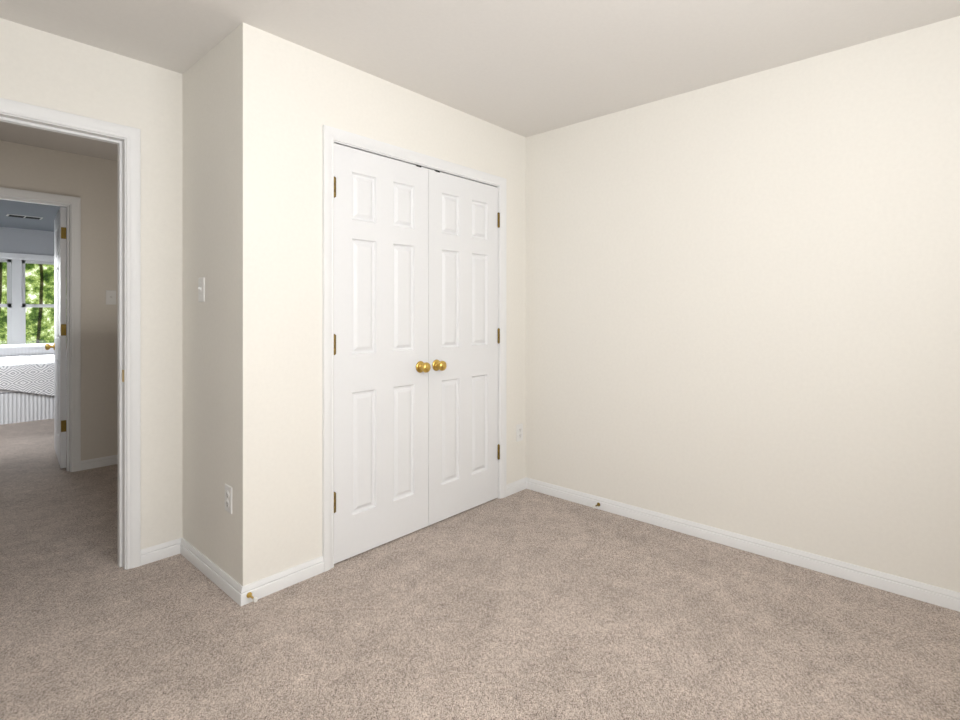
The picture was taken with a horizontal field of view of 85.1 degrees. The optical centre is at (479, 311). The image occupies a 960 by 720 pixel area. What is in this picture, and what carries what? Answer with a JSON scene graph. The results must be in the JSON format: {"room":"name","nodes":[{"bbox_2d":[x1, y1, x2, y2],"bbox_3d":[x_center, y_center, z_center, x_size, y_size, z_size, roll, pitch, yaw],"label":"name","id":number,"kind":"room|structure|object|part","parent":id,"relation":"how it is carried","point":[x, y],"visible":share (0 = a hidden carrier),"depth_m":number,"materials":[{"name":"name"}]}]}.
{"room":"bedroom","nodes":[
{"label":"bedroom","id":0,"kind":"room"},
{"bbox_2d":[0,227,53,255],"bbox_3d":[-6.662,0.005,7.722,0.120,2.430,3.320,0,0,42],"label":"wall","id":1,"kind":"structure","parent":0,"point":[25,241],"depth_m":7.66,"materials":[{"name":"paint"}]},
{"bbox_2d":[0,252,53,344],"bbox_3d":[-6.732,-0.075,7.596,0.145,1.540,1.890,0,0,42],"label":"window","id":2,"kind":"structure","parent":1,"relation":"in","point":[16,305],"depth_m":7.61,"materials":[{"name":"clear glass"}]},
{"bbox_2d":[0,140,117,460],"bbox_3d":[-2.899,0.005,4.306,0.115,2.430,3.320,0,0,42],"label":"wall","id":3,"kind":"structure","parent":0,"point":[91,182],"depth_m":4.09,"materials":[{"name":"paint"}]},
{"bbox_2d":[0,187,80,471],"bbox_3d":[-3.428,0.171,3.711,0.133,2.098,0.936,0,0,42],"label":"door frame","id":4,"kind":"structure","parent":3,"relation":"attached to","point":[75,202],"depth_m":3.99,"materials":[{"name":"white wood"}]},
{"bbox_2d":[45,207,65,468],"bbox_3d":[-3.459,0.200,4.356,0.846,2.020,0.179,0,0,42],"label":"door","id":5,"kind":"structure","parent":3,"relation":"in","point":[58,346],"depth_m":4.06,"materials":[{"name":"white wood"}]},
{"bbox_3d":[-3.207,0.138,4.038,0.045,1.589,0.041,0,0,42],"label":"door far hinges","id":6,"kind":"part","parent":5,"relation":"part of","materials":[{"name":"gold metal"}]},
{"bbox_2d":[81,455,117,470],"bbox_3d":[-2.403,1.184,4.755,0.015,0.072,1.988,0,0,42],"label":"baseboard","id":7,"kind":"structure","parent":3,"relation":"attached to","point":[99,462],"depth_m":4.09,"materials":[{"name":"white wood"}]},
{"bbox_2d":[106,290,115,304],"bbox_3d":[-2.937,-0.115,4.165,0.019,0.115,0.070,0,0,42],"label":"light switch","id":8,"kind":"object","parent":3,"relation":"attached to","point":[110,297],"visible":1,"depth_m":4.17,"materials":[{"name":"white plastic"}]},
{"bbox_2d":[0,18,181,548],"bbox_3d":[-1.363,0.005,2.912,0.115,2.430,3.320,0,0,42],"label":"wall","id":9,"kind":"structure","parent":0,"point":[40,68],"depth_m":2.55,"materials":[{"name":"beige paint"}]},
{"bbox_2d":[0,98,140,569],"bbox_3d":[-1.992,0.171,2.208,0.133,2.098,0.936,0,0,42],"label":"door frame","id":10,"kind":"structure","parent":9,"relation":"attached to","point":[132,135],"depth_m":2.49,"materials":[{"name":"white wood"}]},
{"bbox_2d":[182,33,230,575],"bbox_3d":[-1.257,0.005,2.504,0.591,2.430,0.115,0,0,42],"label":"wall","id":11,"kind":"structure","parent":0,"point":[206,254],"depth_m":2.44,"materials":[{"name":"beige paint"}]},
{"bbox_2d":[197,277,204,301],"bbox_3d":[-1.327,-0.105,2.478,0.070,0.115,0.019,0,0,42],"label":"light switch","id":12,"kind":"object","parent":11,"relation":"attached to","point":[201,289],"visible":1,"depth_m":2.48,"materials":[{"name":"white plastic"}]},
{"bbox_2d":[225,484,231,513],"bbox_3d":[-1.097,0.815,2.277,0.070,0.115,0.007,0,0,42],"label":"outlet","id":13,"kind":"object","parent":11,"relation":"attached to","point":[228,498],"visible":1,"depth_m":2.27,"materials":[{"name":"white plastic"}]},
{"bbox_2d":[141,537,323,605],"bbox_3d":[-1.186,1.184,2.486,0.721,0.072,0.559,0,0,42],"label":"baseboard","id":14,"kind":"structure","parent":11,"relation":"attached to","point":[230,586],"depth_m":2.37,"materials":[{"name":"white wood"}]},
{"bbox_2d":[247,592,257,601],"bbox_3d":[-0.944,1.186,2.169,0.063,0.022,0.023,0,0,42],"label":"door stop","id":15,"kind":"object","parent":14,"relation":"attached to","point":[249,595],"visible":1,"depth_m":2.17,"materials":[{"name":"gold metal"}]},
{"bbox_2d":[231,23,525,585],"bbox_3d":[-0.379,0.005,2.945,0.115,2.430,1.948,0,0,42],"label":"wall","id":16,"kind":"structure","parent":0,"point":[289,99],"depth_m":2.35,"materials":[{"name":"beige paint"}]},
{"bbox_2d":[322,125,505,571],"bbox_3d":[-0.309,0.171,2.977,0.178,2.098,1.347,0,0,42],"label":"closet doors","id":17,"kind":"structure","parent":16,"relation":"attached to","point":[384,155],"depth_m":2.84,"materials":[{"name":"white wood"}]},
{"bbox_3d":[-0.489,0.199,2.722,0.102,2.026,0.616,0,0,42],"label":"closet left door","id":18,"kind":"part","parent":17,"relation":"part of","materials":[{"name":"white wood"}]},
{"bbox_3d":[-0.072,0.199,3.180,0.102,2.026,0.616,0,0,42],"label":"closet right door","id":19,"kind":"part","parent":17,"relation":"part of","materials":[{"name":"white wood"}]},
{"bbox_2d":[516,423,522,441],"bbox_3d":[0.272,0.825,3.572,0.007,0.115,0.070,0,0,42],"label":"outlet","id":20,"kind":"object","parent":16,"relation":"attached to","point":[519,432],"visible":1,"depth_m":3.56,"materials":[{"name":"white plastic"}]},
{"bbox_2d":[0,418,959,719],"bbox_3d":[-2.579,1.270,4.015,11.150,0.100,3.560,0,0,42],"label":"floor","id":21,"kind":"structure","parent":0,"point":[526,604],"depth_m":2.01,"materials":[{"name":"beige carpet"}]},
{"bbox_2d":[0,343,53,424],"bbox_3d":[-5.970,0.835,6.276,2.129,0.770,2.060,0,0,42],"label":"bed","id":22,"kind":"object","parent":21,"relation":"on","point":[26,382],"visible":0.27,"depth_m":5.84,"materials":[{"name":"fabric"}]},
{"bbox_2d":[0,0,959,231],"bbox_3d":[-2.579,-1.260,4.015,11.150,0.100,3.560,0,0,42],"label":"ceiling","id":23,"kind":"structure","parent":0,"point":[526,68],"depth_m":2.32,"materials":[{"name":"paint"}]},
{"bbox_2d":[6,214,42,219],"bbox_3d":[-5.782,-1.204,6.639,0.170,0.011,0.340,0,0,42],"label":"ceiling vent","id":24,"kind":"object","parent":23,"relation":"in","point":[22,216],"visible":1,"depth_m":6.61,"materials":[{"name":"metal"}]},
{"bbox_2d":[526,16,959,592],"bbox_3d":[1.228,0.005,2.883,3.991,2.430,0.120,0,0,42],"label":"wall","id":25,"kind":"structure","parent":0,"point":[742,306],"depth_m":2.60,"materials":[{"name":"beige paint"}]},
{"bbox_2d":[522,477,959,611],"bbox_3d":[1.431,1.184,2.608,3.020,0.072,0.015,0,0,42],"label":"baseboard","id":26,"kind":"structure","parent":25,"relation":"attached to","point":[932,594],"depth_m":2.59,"materials":[{"name":"white wood"}]},
{"label":"outside","id":27,"kind":"structure","parent":0,"visible":0},
{"bbox_2d":[0,262,53,344],"bbox_3d":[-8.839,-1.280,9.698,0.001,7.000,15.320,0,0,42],"label":"trees","id":28,"kind":"object","parent":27,"point":[30,299],"depth_m":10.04,"materials":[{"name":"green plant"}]}
]}

